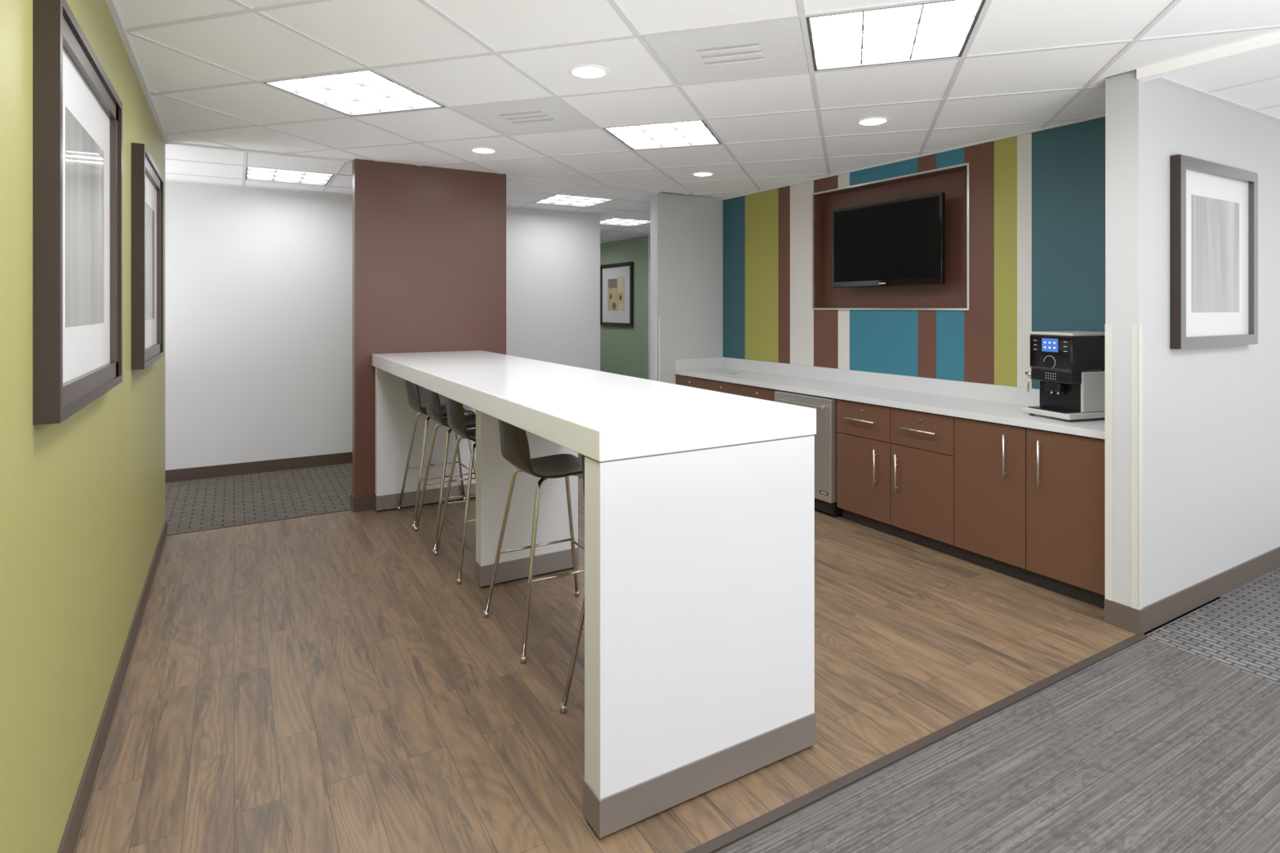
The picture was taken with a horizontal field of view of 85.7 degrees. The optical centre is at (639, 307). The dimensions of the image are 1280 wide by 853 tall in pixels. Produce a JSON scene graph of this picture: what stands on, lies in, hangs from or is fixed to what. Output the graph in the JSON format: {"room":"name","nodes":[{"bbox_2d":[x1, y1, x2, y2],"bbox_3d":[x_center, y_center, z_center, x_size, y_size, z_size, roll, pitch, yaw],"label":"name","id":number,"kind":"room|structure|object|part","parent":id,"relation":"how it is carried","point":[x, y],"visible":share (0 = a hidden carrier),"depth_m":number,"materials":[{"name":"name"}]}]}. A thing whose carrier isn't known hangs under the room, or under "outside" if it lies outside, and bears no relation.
{"room":"common room","nodes":[
{"label":"common room","id":0,"kind":"room"},
{"bbox_2d":[0,0,164,852],"bbox_3d":[-1.123,0.205,1.022,0.120,2.590,8.100,0,0,-30],"label":"wall","id":1,"kind":"structure","parent":0,"point":[82,495],"depth_m":1.74,"materials":[{"name":"green paint"}]},
{"bbox_2d":[32,0,122,425],"bbox_3d":[-1.603,-0.230,2.004,0.048,0.990,1.020,0,0,-30],"label":"framed picture","id":2,"kind":"object","parent":1,"relation":"attached to","point":[77,109],"visible":1,"depth_m":1.80,"materials":[{"name":"black"}]},
{"bbox_2d":[65,106,103,327],"bbox_3d":[-1.605,-0.230,2.003,0.001,0.560,0.590,0,0,-30],"label":"print","id":3,"kind":"object","parent":2,"relation":"attached to","point":[84,153],"depth_m":1.96},
{"bbox_2d":[57,518,167,852],"bbox_3d":[-1.121,1.448,1.028,0.130,0.105,8.110,0,0,-30],"label":"baseboard","id":4,"kind":"structure","parent":1,"relation":"attached to","point":[73,828],"depth_m":2.39,"materials":[{"name":"brown plastic"}]},
{"bbox_2d":[131,142,164,369],"bbox_3d":[-2.463,-0.225,3.465,0.048,1.000,0.970,0,0,-30],"label":"framed picture","id":5,"kind":"object","parent":1,"relation":"attached to","point":[147,180],"visible":1,"depth_m":3.28,"materials":[{"name":"black"}]},
{"bbox_2d":[145,201,154,319],"bbox_3d":[-2.465,-0.225,3.464,0.001,0.570,0.540,0,0,-30],"label":"print","id":6,"kind":"object","parent":5,"relation":"attached to","point":[149,210],"depth_m":3.49},
{"bbox_2d":[105,0,1279,214],"bbox_3d":[0.131,-1.083,3.890,10.099,0.011,7.832,0,0,45],"label":"trim","id":7,"kind":"structure","parent":1,"relation":"attached to","point":[111,5],"depth_m":4.36,"materials":[{"name":"white paint"}]},
{"bbox_2d":[164,453,582,533],"bbox_3d":[-3.417,1.530,8.194,8.620,0.060,6.610,0,0,-30],"label":"floor","id":8,"kind":"structure","parent":0,"point":[228,500],"depth_m":5.44,"materials":[{"name":"grey carpet"}]},
{"bbox_2d":[164,181,599,470],"bbox_3d":[-3.410,0.205,6.359,6.770,2.590,0.120,0,0,-30],"label":"wall","id":9,"kind":"structure","parent":0,"point":[259,282],"depth_m":6.35,"materials":[{"name":"white paint"}]},
{"bbox_2d":[164,452,352,483],"bbox_3d":[-4.560,1.448,8.421,6.680,0.105,4.860,0,0,-30],"label":"baseboard","id":10,"kind":"structure","parent":9,"relation":"attached to","point":[255,467],"depth_m":6.24,"materials":[{"name":"brown plastic"}]},
{"bbox_2d":[352,158,506,509],"bbox_3d":[-1.623,0.205,5.403,1.157,2.590,0.120,0,0,-30],"label":"wall","id":11,"kind":"structure","parent":0,"point":[429,242],"depth_m":5.29,"materials":[{"name":"brown paint"}]},
{"bbox_2d":[351,493,374,512],"bbox_3d":[-1.623,1.448,5.403,1.177,0.105,0.140,0,0,-30],"label":"baseboard","id":12,"kind":"structure","parent":11,"relation":"attached to","point":[363,503],"depth_m":5.08,"materials":[{"name":"brown plastic"}]},
{"bbox_2d":[600,235,648,379],"bbox_3d":[-0.586,0.205,11.763,0.120,2.590,3.130,0,0,-30],"label":"wall","id":13,"kind":"structure","parent":0,"point":[624,350],"depth_m":10.88,"materials":[{"name":"green paint"}]},
{"bbox_2d":[600,262,633,327],"bbox_3d":[-0.395,-0.203,11.277,0.040,1.025,1.080,0,0,-30],"label":"framed picture","id":14,"kind":"object","parent":13,"relation":"attached to","point":[616,280],"visible":1,"depth_m":11.23,"materials":[{"name":"black"}]},
{"bbox_2d":[607,275,624,311],"bbox_3d":[-0.395,-0.220,11.277,0.003,0.560,0.580,0,0,-30],"label":"print","id":15,"kind":"object","parent":14,"relation":"attached to","point":[615,284],"depth_m":11.28,"materials":[{"name":"beige paper"}]},
{"bbox_2d":[648,234,650,379],"bbox_3d":[0.222,0.205,10.370,0.180,2.590,0.090,0,0,-30],"label":"door frame","id":16,"kind":"structure","parent":13,"relation":"attached to","point":[649,235],"depth_m":10.33,"materials":[{"name":"white paint"}]},
{"bbox_2d":[73,478,1220,852],"bbox_3d":[-0.057,1.530,4.051,4.790,0.060,3.940,0,0,-30],"label":"floor","id":17,"kind":"structure","parent":0,"point":[326,682],"depth_m":2.75,"materials":[{"name":"brown wood"}]},
{"bbox_2d":[166,476,582,535],"bbox_3d":[-1.488,1.498,5.497,3.790,0.004,0.025,0,0,-30],"label":"trim","id":18,"kind":"structure","parent":17,"relation":"on","point":[580,477],"depth_m":4.81,"materials":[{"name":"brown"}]},
{"bbox_2d":[397,379,475,528],"bbox_3d":[-1.447,0.998,5.014,0.512,1.004,0.522,0,0,-30],"label":"bar stool","id":19,"kind":"object","parent":17,"relation":"on","point":[413,393],"visible":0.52,"depth_m":4.92,"materials":[{"name":"black plastic"}]},
{"bbox_2d":[413,387,475,554],"bbox_3d":[-1.166,0.998,4.535,0.512,1.004,0.522,0,0,-30],"label":"bar stool","id":20,"kind":"object","parent":17,"relation":"on","point":[433,404],"visible":0.52,"depth_m":4.37,"materials":[{"name":"black plastic"}]},
{"bbox_2d":[433,396,475,584],"bbox_3d":[-0.899,0.998,4.083,0.512,1.004,0.522,0,0,-30],"label":"bar stool","id":21,"kind":"object","parent":17,"relation":"on","point":[455,416],"visible":0.43,"depth_m":3.90,"materials":[{"name":"black plastic"}]},
{"bbox_2d":[483,418,584,664],"bbox_3d":[-0.410,0.998,3.251,0.512,1.004,0.522,0,0,-30],"label":"bar stool","id":22,"kind":"object","parent":17,"relation":"on","point":[514,446],"visible":0.72,"depth_m":3.17,"materials":[{"name":"black plastic"}]},
{"bbox_2d":[560,454,585,714],"bbox_3d":[0.051,0.998,2.467,0.512,1.004,0.522,0,0,-30],"label":"bar stool","id":23,"kind":"object","parent":17,"relation":"on","point":[563,705],"visible":0.04,"depth_m":2.54,"materials":[{"name":"black"}]},
{"bbox_2d":[372,350,816,838],"bbox_3d":[-0.693,0.922,3.732,0.830,1.156,3.695,0,0,-30],"label":"kitchen island","id":24,"kind":"object","parent":17,"relation":"on","point":[700,503],"visible":0.96,"depth_m":2.19,"materials":[{"name":"white laminate"}]},
{"bbox_3d":[-1.598,0.910,5.285,0.805,0.944,0.080,0,0,-30],"label":"wall panel","id":25,"kind":"part","parent":24,"relation":"part of","materials":[{"name":"white laminate"}]},
{"bbox_3d":[-0.626,0.910,3.864,0.570,0.944,0.095,0,0,-30],"label":"panel","id":26,"kind":"part","parent":24,"relation":"part of","materials":[{"name":"white laminate"}]},
{"bbox_2d":[372,350,816,462],"bbox_3d":[-0.693,0.389,3.732,0.830,0.088,3.695,0,0,-30],"label":"island countertop","id":27,"kind":"structure","parent":24,"relation":"on","point":[600,416],"depth_m":2.47,"materials":[{"name":"white stone"}]},
{"bbox_3d":[0.216,0.910,2.187,0.820,0.944,0.100,0,0,-30],"label":"panel","id":28,"kind":"part","parent":24,"relation":"part of","materials":[{"name":"white laminate"}]},
{"bbox_2d":[774,390,842,515],"bbox_3d":[1.438,1.074,5.266,0.640,0.852,0.596,0,0,-30],"label":"dishwasher","id":29,"kind":"object","parent":17,"relation":"on","point":[825,437],"visible":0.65,"depth_m":4.93,"materials":[{"name":"silver metal"}]},
{"bbox_3d":[1.180,0.714,5.115,0.041,0.022,0.500,0,0,-30],"label":"handle","id":30,"kind":"part","parent":29,"relation":"part of","materials":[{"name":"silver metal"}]},
{"bbox_2d":[674,368,1104,608],"bbox_3d":[1.551,1.052,5.136,0.607,0.895,3.856,0,0,-30],"label":"cabinet","id":31,"kind":"object","parent":17,"relation":"on","point":[998,486],"depth_m":4.00,"materials":[{"name":"wood"}]},
{"bbox_2d":[674,368,1104,439],"bbox_3d":[1.558,0.625,5.140,0.589,0.038,3.856,0,0,-30],"label":"countertop","id":32,"kind":"structure","parent":31,"relation":"on","point":[1010,414],"depth_m":4.53,"materials":[{"name":"stone"}]},
{"bbox_2d":[1022,330,1104,421],"bbox_3d":[2.387,0.371,3.847,0.395,0.468,0.352,0,0,-17],"label":"coffee machine","id":33,"kind":"object","parent":31,"relation":"on","point":[1068,366],"visible":0.91,"depth_m":3.71,"materials":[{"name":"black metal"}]},
{"bbox_3d":[2.280,0.444,3.788,0.045,0.072,0.090,0,0,-17],"label":"spout","id":34,"kind":"part","parent":33,"relation":"part of","materials":[{"name":"black plastic"}]},
{"bbox_3d":[2.282,0.373,3.789,0.070,0.073,0.264,0,0,-17],"label":"grille panel","id":35,"kind":"part","parent":33,"relation":"part of","materials":[{"name":"black plastic"}]},
{"bbox_2d":[1022,406,1104,421],"bbox_3d":[2.394,0.584,3.824,0.395,0.042,0.304,0,0,-17],"label":"tray","id":36,"kind":"object","parent":33,"relation":"on","point":[1068,414],"depth_m":3.70,"materials":[{"name":"silver metal"}]},
{"bbox_2d":[684,633,1147,852],"bbox_3d":[0.589,1.496,2.144,3.970,0.007,0.034,0,0,-30],"label":"trim","id":37,"kind":"structure","parent":17,"relation":"attached to","point":[744,830],"depth_m":2.29,"materials":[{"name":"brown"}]},
{"bbox_2d":[650,192,722,384],"bbox_3d":[1.017,0.205,7.136,2.050,2.590,0.130,0,0,-30],"label":"wall","id":38,"kind":"structure","parent":0,"point":[686,231],"depth_m":6.72,"materials":[{"name":"grey paint"}]},
{"bbox_2d":[655,315,660,381],"bbox_3d":[0.170,0.738,6.577,0.036,1.315,0.035,0,0,-30],"label":"corner guard","id":39,"kind":"structure","parent":38,"relation":"attached to","point":[657,317],"depth_m":6.56,"materials":[{"name":"white paint"}]},
{"bbox_2d":[113,0,1279,243],"bbox_3d":[-0.832,-1.090,4.964,9.600,0.001,14.600,0,0,-30],"label":"ceiling","id":40,"kind":"structure","parent":0,"point":[372,33],"depth_m":3.39,"materials":[{"name":"white tile"}]},
{"bbox_2d":[244,166,333,186],"bbox_3d":[-2.925,-1.136,5.751,0.626,0.098,0.616,0,0,-30],"label":"ceiling light troffer","id":41,"kind":"object","parent":40,"relation":"in","point":[251,173],"depth_m":5.85,"materials":[{"name":"white plastic"}]},
{"bbox_2d":[263,69,444,115],"bbox_3d":[-1.441,-1.136,3.538,0.616,0.098,0.616,0,0,17],"label":"ceiling light troffer","id":42,"kind":"object","parent":40,"relation":"in","point":[363,92],"depth_m":3.57,"materials":[{"name":"white plastic"}]},
{"bbox_2d":[469,146,497,154],"bbox_3d":[-1.085,-1.087,4.788,0.190,0.006,0.190,0,0,-30],"label":"recessed light","id":43,"kind":"object","parent":40,"relation":"in","point":[483,150],"visible":1,"depth_m":4.78,"materials":[{"name":"white glass"}]},
{"bbox_2d":[452,97,596,134],"bbox_3d":[-0.642,-1.087,3.963,0.614,0.005,0.614,0,0,17],"label":"air diffuser","id":44,"kind":"object","parent":40,"relation":"in","point":[544,114],"depth_m":3.93,"materials":[{"name":"white metal"}]},
{"bbox_2d":[533,194,612,207],"bbox_3d":[-0.684,-1.136,7.069,0.626,0.098,0.616,0,0,-30],"label":"ceiling light troffer","id":45,"kind":"object","parent":40,"relation":"in","point":[565,200],"depth_m":7.18,"materials":[{"name":"white plastic"}]},
{"bbox_2d":[568,64,609,79],"bbox_3d":[-0.236,-1.087,3.189,0.190,0.006,0.190,0,0,-30],"label":"recessed light","id":46,"kind":"object","parent":40,"relation":"in","point":[580,71],"visible":1,"depth_m":3.18,"materials":[{"name":"white glass"}]},
{"bbox_2d":[600,217,650,226],"bbox_3d":[-0.213,-1.136,8.832,0.626,0.098,0.616,0,0,-30],"label":"ceiling light troffer","id":47,"kind":"object","parent":40,"relation":"in","point":[613,221],"depth_m":8.96,"materials":[{"name":"white plastic"}]},
{"bbox_2d":[603,120,720,150],"bbox_3d":[0.158,-1.136,4.387,0.616,0.098,0.616,0,0,17],"label":"ceiling light troffer","id":48,"kind":"object","parent":40,"relation":"in","point":[691,133],"depth_m":4.44,"materials":[{"name":"white plastic"}]},
{"bbox_2d":[124,0,1279,242],"bbox_3d":[-0.832,-1.094,4.964,9.600,0.017,14.600,0,0,-30],"label":"grid","id":49,"kind":"object","parent":40,"relation":"attached to","point":[802,15],"visible":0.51,"depth_m":3.40,"materials":[{"name":"white metal"}]},
{"bbox_2d":[691,171,714,177],"bbox_3d":[0.514,-1.087,5.637,0.190,0.006,0.190,0,0,-30],"label":"recessed light","id":50,"kind":"object","parent":40,"relation":"in","point":[701,174],"visible":1,"depth_m":5.63,"materials":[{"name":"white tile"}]},
{"bbox_2d":[643,17,808,84],"bbox_3d":[0.395,-1.087,2.976,0.614,0.005,0.614,0,0,17],"label":"air diffuser","id":51,"kind":"object","parent":40,"relation":"in","point":[772,47],"depth_m":2.93,"materials":[{"name":"white metal"}]},
{"bbox_2d":[856,116,889,126],"bbox_3d":[1.363,-1.087,4.038,0.190,0.006,0.190,0,0,-30],"label":"recessed light","id":52,"kind":"object","parent":40,"relation":"in","point":[872,121],"visible":1,"depth_m":4.03,"materials":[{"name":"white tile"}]},
{"bbox_2d":[806,0,985,71],"bbox_3d":[1.007,-1.136,2.788,0.616,0.098,0.616,0,0,17],"label":"ceiling light troffer","id":53,"kind":"object","parent":40,"relation":"in","point":[942,29],"depth_m":2.80,"materials":[{"name":"white plastic"}]},
{"bbox_2d":[661,69,1136,199],"bbox_3d":[-0.900,-1.290,4.981,9.700,0.060,14.700,0,0,-30],"label":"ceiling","id":54,"kind":"structure","parent":0,"point":[1134,69],"depth_m":7.66,"materials":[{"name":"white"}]},
{"bbox_2d":[722,116,1105,389],"bbox_3d":[1.901,0.205,5.342,0.205,2.590,3.860,0,0,-30],"label":"wall","id":55,"kind":"structure","parent":0,"point":[1037,198],"depth_m":4.83,"materials":[{"name":"paint"}]},
{"bbox_2d":[674,356,1039,406],"bbox_3d":[1.558,0.553,5.140,0.589,0.106,3.856,0,0,-30],"label":"backsplash","id":56,"kind":"structure","parent":55,"relation":"attached to","point":[994,393],"depth_m":5.22,"materials":[{"name":"stone"}]},
{"bbox_2d":[832,191,945,288],"bbox_3d":[1.893,-0.478,5.242,0.152,0.637,1.016,0,0,-30],"label":"television","id":57,"kind":"object","parent":55,"relation":"attached to","point":[901,242],"visible":1,"depth_m":5.14,"materials":[{"name":"black plastic"}]},
{"bbox_2d":[812,162,969,310],"bbox_3d":[1.835,-0.474,5.240,0.014,0.988,1.453,0,0,-30],"label":"trim","id":58,"kind":"structure","parent":55,"relation":"attached to","point":[967,164],"depth_m":5.11,"materials":[{"name":"white"}]},
{"bbox_2d":[714,637,1279,852],"bbox_3d":[1.589,1.530,0.326,4.090,0.060,4.150,0,0,-30],"label":"floor carpet","id":59,"kind":"object","parent":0,"point":[1153,746],"visible":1,"depth_m":2.19,"materials":[{"name":"grey carpet"}]},
{"bbox_2d":[1105,71,1279,607],"bbox_3d":[3.555,0.205,3.995,3.020,2.590,0.140,0,0,-30],"label":"wall","id":60,"kind":"structure","parent":0,"point":[1211,415],"depth_m":3.37,"materials":[{"name":"grey paint"}]},
{"bbox_2d":[1104,324,1142,609],"bbox_3d":[2.267,0.734,3.235,0.035,1.308,0.144,0,0,-30],"label":"corner guard","id":61,"kind":"structure","parent":60,"relation":"attached to","point":[1136,331],"depth_m":3.19,"materials":[{"name":"grey plastic"}]},
{"bbox_2d":[1104,546,1279,634],"bbox_3d":[3.554,1.444,3.988,3.030,0.112,0.150,0,0,-30],"label":"baseboard","id":62,"kind":"structure","parent":60,"relation":"attached to","point":[1151,616],"depth_m":3.40,"materials":[{"name":"brown"}]},
{"bbox_2d":[1136,31,1279,81],"bbox_3d":[3.360,-1.067,1.379,0.070,0.045,4.170,0,0,-30],"label":"header","id":63,"kind":"object","parent":60,"relation":"attached to","point":[1272,41],"depth_m":2.92,"materials":[{"name":"white paint"}]},
{"bbox_2d":[1169,154,1257,349],"bbox_3d":[2.954,-0.265,3.534,0.905,0.930,0.044,0,0,-30],"label":"framed picture","id":64,"kind":"object","parent":60,"relation":"attached to","point":[1214,206],"visible":1,"depth_m":3.50,"materials":[{"name":"black"}]},
{"bbox_2d":[1191,194,1239,312],"bbox_3d":[2.953,-0.265,3.535,0.555,0.580,0.001,0,0,-30],"label":"print","id":65,"kind":"object","parent":64,"relation":"attached to","point":[1215,218],"depth_m":3.53},
{"bbox_2d":[1142,567,1279,684],"bbox_3d":[4.648,1.530,2.137,3.020,0.060,4.170,0,0,-30],"label":"floor","id":66,"kind":"structure","parent":0,"point":[1240,629],"depth_m":3.19,"materials":[{"name":"grey carpet"}]}
]}

